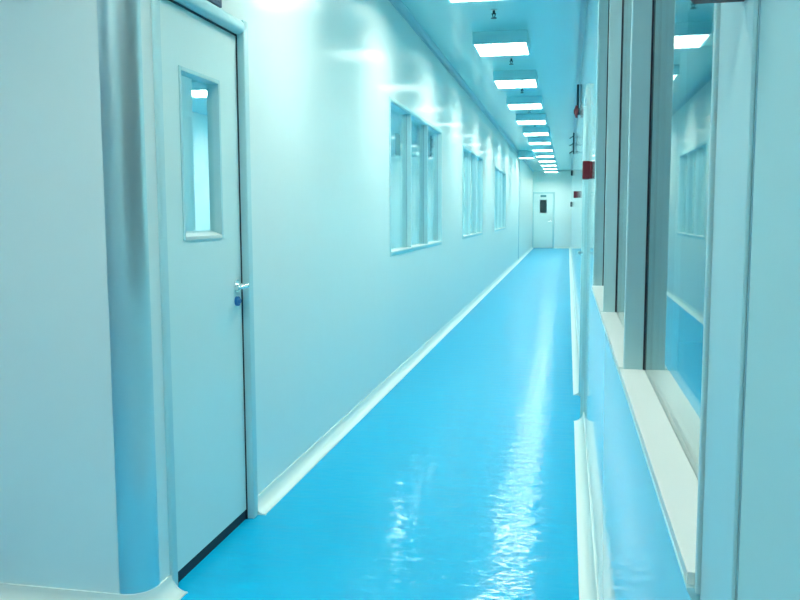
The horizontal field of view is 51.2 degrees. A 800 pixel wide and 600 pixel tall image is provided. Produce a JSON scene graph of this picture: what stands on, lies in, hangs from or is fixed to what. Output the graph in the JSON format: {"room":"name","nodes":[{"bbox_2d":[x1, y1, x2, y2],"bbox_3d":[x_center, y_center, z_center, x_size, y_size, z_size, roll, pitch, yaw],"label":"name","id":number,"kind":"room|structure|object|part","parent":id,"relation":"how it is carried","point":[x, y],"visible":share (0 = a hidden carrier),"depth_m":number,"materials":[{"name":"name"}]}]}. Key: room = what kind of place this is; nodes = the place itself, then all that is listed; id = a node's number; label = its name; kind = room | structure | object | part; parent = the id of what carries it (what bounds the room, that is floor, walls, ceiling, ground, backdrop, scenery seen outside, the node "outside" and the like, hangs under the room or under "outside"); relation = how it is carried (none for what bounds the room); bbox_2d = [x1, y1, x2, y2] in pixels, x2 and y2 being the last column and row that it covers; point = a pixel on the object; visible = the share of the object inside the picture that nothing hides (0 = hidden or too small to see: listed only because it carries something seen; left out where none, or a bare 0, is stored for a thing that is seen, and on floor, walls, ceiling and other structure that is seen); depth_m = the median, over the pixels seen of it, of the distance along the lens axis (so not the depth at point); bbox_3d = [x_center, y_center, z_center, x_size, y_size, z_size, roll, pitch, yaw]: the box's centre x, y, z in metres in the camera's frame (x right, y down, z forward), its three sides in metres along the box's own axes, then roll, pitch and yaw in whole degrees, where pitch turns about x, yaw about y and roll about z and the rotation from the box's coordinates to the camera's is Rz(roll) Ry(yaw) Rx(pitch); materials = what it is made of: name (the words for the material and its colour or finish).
{"room":"clean room","nodes":[
{"label":"clean room","id":0,"kind":"room"},
{"bbox_2d":[0,0,119,593],"bbox_3d":[-3.162,-0.482,3.152,4.551,3.000,0.100,1,6,11],"label":"wall","id":1,"kind":"structure","parent":0,"point":[58,509],"depth_m":2.75,"materials":[{"name":"paint"}]},
{"bbox_2d":[0,575,185,599],"bbox_3d":[-3.082,0.978,3.293,4.700,0.066,0.233,1,6,11],"label":"baseboard","id":2,"kind":"structure","parent":1,"relation":"attached to","point":[166,590],"depth_m":2.85,"materials":[{"name":"white plastic"}]},
{"bbox_2d":[181,75,195,230],"bbox_3d":[-2.108,-0.936,7.556,0.120,3.000,0.900,1,6,11],"label":"wall","id":3,"kind":"structure","parent":0,"point":[187,113],"depth_m":7.84,"materials":[{"name":"teal"}]},
{"bbox_2d":[193,112,209,230],"bbox_3d":[-3.328,-1.603,14.115,0.100,3.000,21.448,1,6,11],"label":"wall","id":4,"kind":"structure","parent":0,"point":[200,123],"depth_m":13.91,"materials":[{"name":"teal"}]},
{"bbox_2d":[140,0,532,582],"bbox_3d":[2.124,-1.988,17.689,0.100,3.000,30.659,1,6,11],"label":"wall","id":5,"kind":"structure","parent":0,"point":[336,315],"depth_m":4.94,"materials":[{"name":"paint"}]},
{"bbox_2d":[97,0,159,594],"bbox_3d":[-0.884,-0.443,2.688,0.136,3.000,0.046,-4,7,-33],"label":"post","id":6,"kind":"object","parent":5,"relation":"attached to","point":[119,21],"visible":1,"depth_m":2.71,"materials":[{"name":"teal metal"}]},
{"bbox_2d":[172,579,187,593],"bbox_3d":[-0.782,1.003,2.956,0.062,0.069,0.008,1,6,11],"label":"baseboard","id":7,"kind":"structure","parent":5,"relation":"attached to","point":[177,587],"depth_m":2.96,"materials":[{"name":"white plastic"}]},
{"bbox_2d":[151,0,257,585],"bbox_3d":[-0.763,-0.065,3.240,0.154,2.135,0.787,1,6,11],"label":"door","id":8,"kind":"structure","parent":5,"relation":"in","point":[206,277],"depth_m":3.23,"materials":[{"name":"teal paint"}]},
{"bbox_3d":[-0.771,-0.542,3.167,0.051,0.620,0.355,1,6,11],"label":"vision frame","id":9,"kind":"part","parent":8,"relation":"part of","materials":[{"name":"teal paint"}]},
{"bbox_3d":[-0.769,-0.249,3.197,0.049,0.030,0.323,1,6,11],"label":"vision sill","id":10,"kind":"part","parent":8,"relation":"part of","materials":[{"name":"white metal"}]},
{"bbox_3d":[-0.670,-0.055,3.462,0.058,0.052,0.141,1,6,11],"label":"handle","id":11,"kind":"part","parent":8,"relation":"part of","materials":[{"name":"silver metal"}]},
{"bbox_2d":[207,0,221,7],"bbox_3d":[-0.740,-1.197,3.081,0.025,0.150,0.360,1,6,11],"label":"exit sign","id":12,"kind":"object","parent":5,"relation":"attached to","point":[218,3],"visible":0.77,"depth_m":3.22,"materials":[{"name":"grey plastic"}]},
{"bbox_2d":[258,247,532,513],"bbox_3d":[2.294,-0.572,18.254,0.060,0.066,29.775,1,6,11],"label":"baseboard","id":13,"kind":"structure","parent":5,"relation":"attached to","point":[276,490],"depth_m":5.21,"materials":[{"name":"white"}]},
{"bbox_2d":[389,96,441,256],"bbox_3d":[0.140,-1.086,7.784,0.113,1.231,2.698,1,6,11],"label":"window","id":14,"kind":"structure","parent":5,"relation":"in","point":[405,118],"depth_m":8.17,"materials":[{"name":"teal paint"}]},
{"bbox_3d":[-0.032,-0.418,6.982,0.112,0.012,0.859,1,6,11],"label":"sill","id":15,"kind":"part","parent":14,"relation":"part of","materials":[{"name":"white metal"}]},
{"bbox_3d":[0.141,-0.507,7.844,0.112,0.012,0.865,1,6,11],"label":"sill","id":16,"kind":"part","parent":14,"relation":"part of","materials":[{"name":"white metal"}]},
{"bbox_3d":[0.315,-0.596,8.707,0.112,0.012,0.859,1,6,11],"label":"sill","id":17,"kind":"part","parent":14,"relation":"part of","materials":[{"name":"white metal"}]},
{"bbox_2d":[389,0,533,171],"bbox_3d":[2.192,-3.452,17.525,0.050,0.054,30.659,1,6,11],"label":"crown molding","id":18,"kind":"structure","parent":5,"relation":"attached to","point":[399,5],"depth_m":8.87,"materials":[{"name":"teal"}]},
{"bbox_2d":[462,145,482,238],"bbox_3d":[1.032,-1.542,12.217,0.113,1.231,2.608,1,6,11],"label":"window","id":19,"kind":"structure","parent":5,"relation":"in","point":[472,196],"depth_m":12.34,"materials":[{"name":"teal paint"}]},
{"bbox_3d":[0.869,-1.454,11.384,0.006,1.169,0.829,1,6,11],"label":"glass pane","id":20,"kind":"part","parent":19,"relation":"part of","materials":[{"name":"clear glass"}]},
{"bbox_3d":[1.036,-1.539,12.218,0.006,1.169,0.835,1,6,11],"label":"glass pane","id":21,"kind":"part","parent":19,"relation":"part of","materials":[{"name":"clear glass"}]},
{"bbox_3d":[1.204,-1.625,13.051,0.006,1.169,0.829,1,6,11],"label":"glass pane","id":22,"kind":"part","parent":19,"relation":"part of","materials":[{"name":"clear glass"}]},
{"bbox_2d":[495,166,505,230],"bbox_3d":[2.018,-2.047,17.119,0.113,1.231,2.758,1,6,11],"label":"window","id":23,"kind":"structure","parent":5,"relation":"in","point":[500,177],"depth_m":17.46,"materials":[{"name":"teal paint"}]},
{"bbox_3d":[1.845,-1.953,16.237,0.006,1.169,0.879,1,6,11],"label":"glass pane","id":24,"kind":"part","parent":23,"relation":"part of","materials":[{"name":"clear glass"}]},
{"bbox_3d":[2.022,-2.044,17.119,0.006,1.169,0.885,1,6,11],"label":"glass pane","id":25,"kind":"part","parent":23,"relation":"part of","materials":[{"name":"clear glass"}]},
{"bbox_3d":[2.200,-2.135,18.001,0.006,1.169,0.879,1,6,11],"label":"glass pane","id":26,"kind":"part","parent":23,"relation":"part of","materials":[{"name":"clear glass"}]},
{"bbox_2d":[518,159,519,258],"bbox_3d":[3.349,-2.588,23.511,0.006,3.000,0.200,1,6,11],"label":"pilaster","id":27,"kind":"object","parent":5,"relation":"attached to","point":[519,159],"visible":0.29,"depth_m":23.49,"materials":[{"name":"teal"}]},
{"bbox_2d":[391,156,430,248],"bbox_3d":[1.013,-2.648,24.180,4.640,3.000,0.100,1,6,11],"label":"wall","id":28,"kind":"structure","parent":0,"point":[395,185],"depth_m":24.28,"materials":[{"name":"teal"}]},
{"bbox_2d":[415,172,416,226],"bbox_3d":[0.832,-2.893,24.125,0.780,1.580,0.030,1,6,11],"label":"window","id":29,"kind":"structure","parent":28,"relation":"in","point":[415,172],"depth_m":24.18,"materials":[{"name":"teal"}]},
{"bbox_2d":[178,248,702,599],"bbox_3d":[1.595,-0.167,15.143,9.600,0.100,36.400,1,6,11],"label":"floor","id":30,"kind":"structure","parent":0,"point":[459,483],"depth_m":4.07,"materials":[{"name":"blue plastic"}]},
{"bbox_2d":[192,0,713,170],"bbox_3d":[1.585,-3.251,14.827,9.600,0.100,36.400,1,6,11],"label":"ceiling","id":31,"kind":"structure","parent":0,"point":[552,26],"depth_m":8.89,"materials":[{"name":"white paint"}]},
{"bbox_2d":[192,81,206,97],"bbox_3d":[-2.544,-2.718,10.792,0.500,0.110,0.620,1,6,11],"label":"ceiling light","id":32,"kind":"object","parent":31,"relation":"attached to","point":[199,90],"visible":0.29,"depth_m":10.49,"materials":[{"name":"white plastic"}]},
{"bbox_2d":[192,90,206,95],"bbox_3d":[-2.544,-2.691,10.794,0.472,0.006,0.592,1,6,11],"label":"diffuser","id":33,"kind":"object","parent":32,"relation":"attached to","point":[194,92],"depth_m":10.87,"materials":[{"name":"white plastic"}]},
{"bbox_2d":[448,0,499,2],"bbox_3d":[0.550,-2.223,5.843,0.500,0.110,0.620,1,6,11],"label":"ceiling light","id":34,"kind":"object","parent":31,"relation":"attached to","point":[449,1],"visible":1,"depth_m":6.16,"materials":[{"name":"white plastic"}]},
{"bbox_2d":[490,9,496,18],"bbox_3d":[0.771,-2.349,6.862,0.055,0.069,0.056,1,6,11],"label":"sprinkler head","id":35,"kind":"object","parent":31,"relation":"attached to","point":[493,10],"visible":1,"depth_m":6.85},
{"bbox_2d":[473,30,529,56],"bbox_3d":[0.976,-2.441,7.959,0.500,0.110,0.620,1,6,11],"label":"ceiling light","id":36,"kind":"object","parent":31,"relation":"attached to","point":[513,42],"visible":1,"depth_m":7.70,"materials":[{"name":"white plastic"}]},
{"bbox_2d":[493,70,537,88],"bbox_3d":[1.402,-2.659,10.076,0.500,0.110,0.620,1,6,11],"label":"ceiling light","id":37,"kind":"object","parent":31,"relation":"attached to","point":[522,78],"visible":1,"depth_m":9.81,"materials":[{"name":"white plastic"}]},
{"bbox_2d":[506,96,542,109],"bbox_3d":[1.828,-2.877,12.192,0.500,0.110,0.620,1,6,11],"label":"ceiling light","id":38,"kind":"object","parent":31,"relation":"attached to","point":[517,102],"visible":1,"depth_m":11.92,"materials":[{"name":"white plastic"}]},
{"bbox_2d":[518,150,534,158],"bbox_3d":[3.371,-3.872,22.247,0.400,0.187,0.500,1,6,11],"label":"ceiling light","id":39,"kind":"object","parent":31,"relation":"attached to","point":[523,154],"visible":0.96,"depth_m":22.01,"materials":[{"name":"teal"}]},
{"bbox_2d":[516,114,546,124],"bbox_3d":[2.254,-3.095,14.309,0.500,0.110,0.620,1,6,11],"label":"ceiling light","id":40,"kind":"object","parent":31,"relation":"attached to","point":[521,119],"visible":1,"depth_m":14.03,"materials":[{"name":"white plastic"}]},
{"bbox_2d":[523,127,548,135],"bbox_3d":[2.679,-3.313,16.425,0.500,0.110,0.620,1,6,11],"label":"ceiling light","id":41,"kind":"object","parent":31,"relation":"attached to","point":[527,131],"visible":1,"depth_m":16.15,"materials":[{"name":"white plastic"}]},
{"bbox_2d":[528,137,551,144],"bbox_3d":[3.105,-3.531,18.542,0.500,0.110,0.620,1,6,11],"label":"ceiling light","id":42,"kind":"object","parent":31,"relation":"attached to","point":[531,140],"visible":1,"depth_m":18.27,"materials":[{"name":"white plastic"}]},
{"bbox_2d":[532,145,552,151],"bbox_3d":[3.531,-3.749,20.659,0.500,0.110,0.620,1,6,11],"label":"ceiling light","id":43,"kind":"object","parent":31,"relation":"attached to","point":[535,148],"visible":1,"depth_m":20.38,"materials":[{"name":"white plastic"}]},
{"bbox_2d":[535,152,554,157],"bbox_3d":[3.957,-3.967,22.775,0.500,0.110,0.620,1,6,11],"label":"ceiling light","id":44,"kind":"object","parent":31,"relation":"attached to","point":[537,154],"visible":0.98,"depth_m":22.49,"materials":[{"name":"white plastic"}]},
{"bbox_2d":[538,157,555,161],"bbox_3d":[4.383,-4.185,24.892,0.500,0.110,0.620,1,6,11],"label":"ceiling light","id":45,"kind":"object","parent":31,"relation":"attached to","point":[540,159],"visible":0.99,"depth_m":24.61,"materials":[{"name":"white plastic"}]},
{"bbox_2d":[541,162,556,165],"bbox_3d":[4.809,-4.403,27.009,0.500,0.110,0.620,1,6,11],"label":"ceiling light","id":46,"kind":"object","parent":31,"relation":"attached to","point":[542,163],"visible":0.98,"depth_m":26.73,"materials":[{"name":"white plastic"}]},
{"bbox_2d":[543,166,556,169],"bbox_3d":[5.235,-4.621,29.125,0.500,0.110,0.620,1,6,11],"label":"ceiling light","id":47,"kind":"object","parent":31,"relation":"attached to","point":[544,167],"visible":0.98,"depth_m":28.84,"materials":[{"name":"white plastic"}]},
{"bbox_2d":[544,169,557,172],"bbox_3d":[5.660,-4.839,31.242,0.500,0.110,0.620,1,6,11],"label":"ceiling light","id":48,"kind":"object","parent":31,"relation":"attached to","point":[556,170],"visible":0.91,"depth_m":30.96,"materials":[{"name":"white plastic"}]},
{"bbox_2d":[569,133,574,153],"bbox_3d":[3.541,-3.230,17.204,0.108,0.440,0.032,1,6,11],"label":"rack","id":49,"kind":"object","parent":31,"relation":"hanging from","point":[573,136],"visible":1,"depth_m":17.19,"materials":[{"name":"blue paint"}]},
{"bbox_3d":[3.578,-3.229,17.197,0.032,0.440,0.032,1,6,11],"label":"rod","id":50,"kind":"part","parent":49,"relation":"part of","materials":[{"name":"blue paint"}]},
{"bbox_2d":[540,200,546,212],"bbox_3d":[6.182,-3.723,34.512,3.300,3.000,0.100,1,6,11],"label":"window","id":51,"kind":"structure","parent":0,"point":[543,203],"depth_m":34.50,"materials":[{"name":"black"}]},
{"bbox_2d":[532,170,571,246],"bbox_3d":[5.917,-3.520,32.536,1.480,3.000,0.100,1,6,11],"label":"wall","id":52,"kind":"structure","parent":0,"point":[560,182],"depth_m":32.42,"materials":[{"name":"paint"}]},
{"bbox_2d":[532,192,554,247],"bbox_3d":[5.604,-3.117,32.611,0.840,2.185,0.158,1,6,11],"label":"door","id":53,"kind":"structure","parent":52,"relation":"in","point":[543,223],"depth_m":32.59,"materials":[{"name":"teal paint"}]},
{"bbox_2d":[571,0,799,599],"bbox_3d":[3.129,-1.683,14.678,0.100,3.000,36.200,1,6,11],"label":"wall","id":54,"kind":"structure","parent":0,"point":[769,546],"depth_m":0.54,"materials":[{"name":"paint"}]},
{"bbox_2d":[569,247,578,393],"bbox_3d":[3.959,-0.687,19.330,0.060,0.066,27.000,1,6,11],"label":"baseboard","id":55,"kind":"structure","parent":54,"relation":"attached to","point":[575,348],"depth_m":8.88,"materials":[{"name":"white"}]},
{"bbox_2d":[574,84,578,117],"bbox_3d":[2.237,-2.511,10.569,0.070,0.420,0.170,1,6,11],"label":"fire alarm","id":56,"kind":"object","parent":54,"relation":"attached to","point":[576,110],"visible":0.94,"depth_m":10.54,"materials":[{"name":"red plastic"}]},
{"bbox_2d":[571,0,587,169],"bbox_3d":[3.051,-3.150,14.543,0.050,0.054,36.200,1,6,11],"label":"crown molding","id":57,"kind":"structure","parent":54,"relation":"attached to","point":[583,6],"depth_m":8.40,"materials":[{"name":"teal"}]},
{"bbox_2d":[578,84,589,417],"bbox_3d":[1.276,-0.315,5.642,0.154,2.130,0.810,1,6,11],"label":"door","id":58,"kind":"structure","parent":54,"relation":"in","point":[583,253],"depth_m":5.30,"materials":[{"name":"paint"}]},
{"bbox_2d":[574,412,598,599],"bbox_3d":[0.326,1.172,1.275,0.060,0.066,8.380,1,6,11],"label":"baseboard","id":59,"kind":"structure","parent":54,"relation":"attached to","point":[587,575],"depth_m":3.55,"materials":[{"name":"white plastic"}]},
{"bbox_2d":[582,161,592,179],"bbox_3d":[0.972,-0.674,4.338,0.053,0.092,0.092,1,6,11],"label":"fire alarm","id":60,"kind":"object","parent":54,"relation":"attached to","point":[587,166],"visible":1,"depth_m":4.29,"materials":[{"name":"red"}]},
{"bbox_2d":[592,0,758,599],"bbox_3d":[0.589,-0.697,2.055,0.113,1.671,3.185,1,6,11],"label":"window","id":61,"kind":"structure","parent":54,"relation":"in","point":[648,50],"depth_m":1.17,"materials":[{"name":"teal paint"}]},
{"bbox_3d":[0.801,-0.007,3.176,0.112,0.012,0.986,1,6,11],"label":"sill","id":62,"kind":"part","parent":61,"relation":"part of","materials":[{"name":"white"}]},
{"bbox_3d":[0.793,-0.801,3.096,0.006,1.609,0.986,1,6,11],"label":"glass pane","id":63,"kind":"part","parent":61,"relation":"part of","materials":[{"name":"clear glass"}]},
{"bbox_3d":[0.603,0.095,2.190,0.112,0.012,0.992,1,6,11],"label":"sill","id":64,"kind":"part","parent":61,"relation":"part of","materials":[{"name":"white"}]},
{"bbox_3d":[0.595,-0.700,2.110,0.006,1.609,0.992,1,6,11],"label":"glass pane","id":65,"kind":"part","parent":61,"relation":"part of","materials":[{"name":"clear glass"}]},
{"bbox_3d":[0.404,0.196,1.204,0.112,0.012,0.986,1,6,11],"label":"sill","id":66,"kind":"part","parent":61,"relation":"part of","materials":[{"name":"white"}]},
{"bbox_3d":[0.396,-0.598,1.124,0.006,1.609,0.986,1,6,11],"label":"glass pane","id":67,"kind":"part","parent":61,"relation":"part of","materials":[{"name":"clear glass"}]},
{"bbox_2d":[691,0,744,3],"bbox_3d":[0.218,-0.256,0.572,0.038,0.099,0.028,1,6,11],"label":"sign plate","id":68,"kind":"object","parent":61,"relation":"attached to","point":[693,1],"visible":1,"depth_m":0.58,"materials":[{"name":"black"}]},
{"bbox_2d":[736,0,760,599],"bbox_3d":[0.234,-0.232,0.537,0.002,2.870,0.001,1,6,11],"label":"joint","id":69,"kind":"object","parent":54,"relation":"attached to","point":[760,0],"depth_m":0.56,"materials":[{"name":"teal"}]},
{"bbox_2d":[689,45,712,342],"bbox_3d":[2.402,-0.564,3.764,2.780,3.000,9.800,1,6,11],"label":"wall","id":70,"kind":"structure","parent":0,"point":[703,107],"depth_m":8.50,"materials":[{"name":"paint"}]}
]}

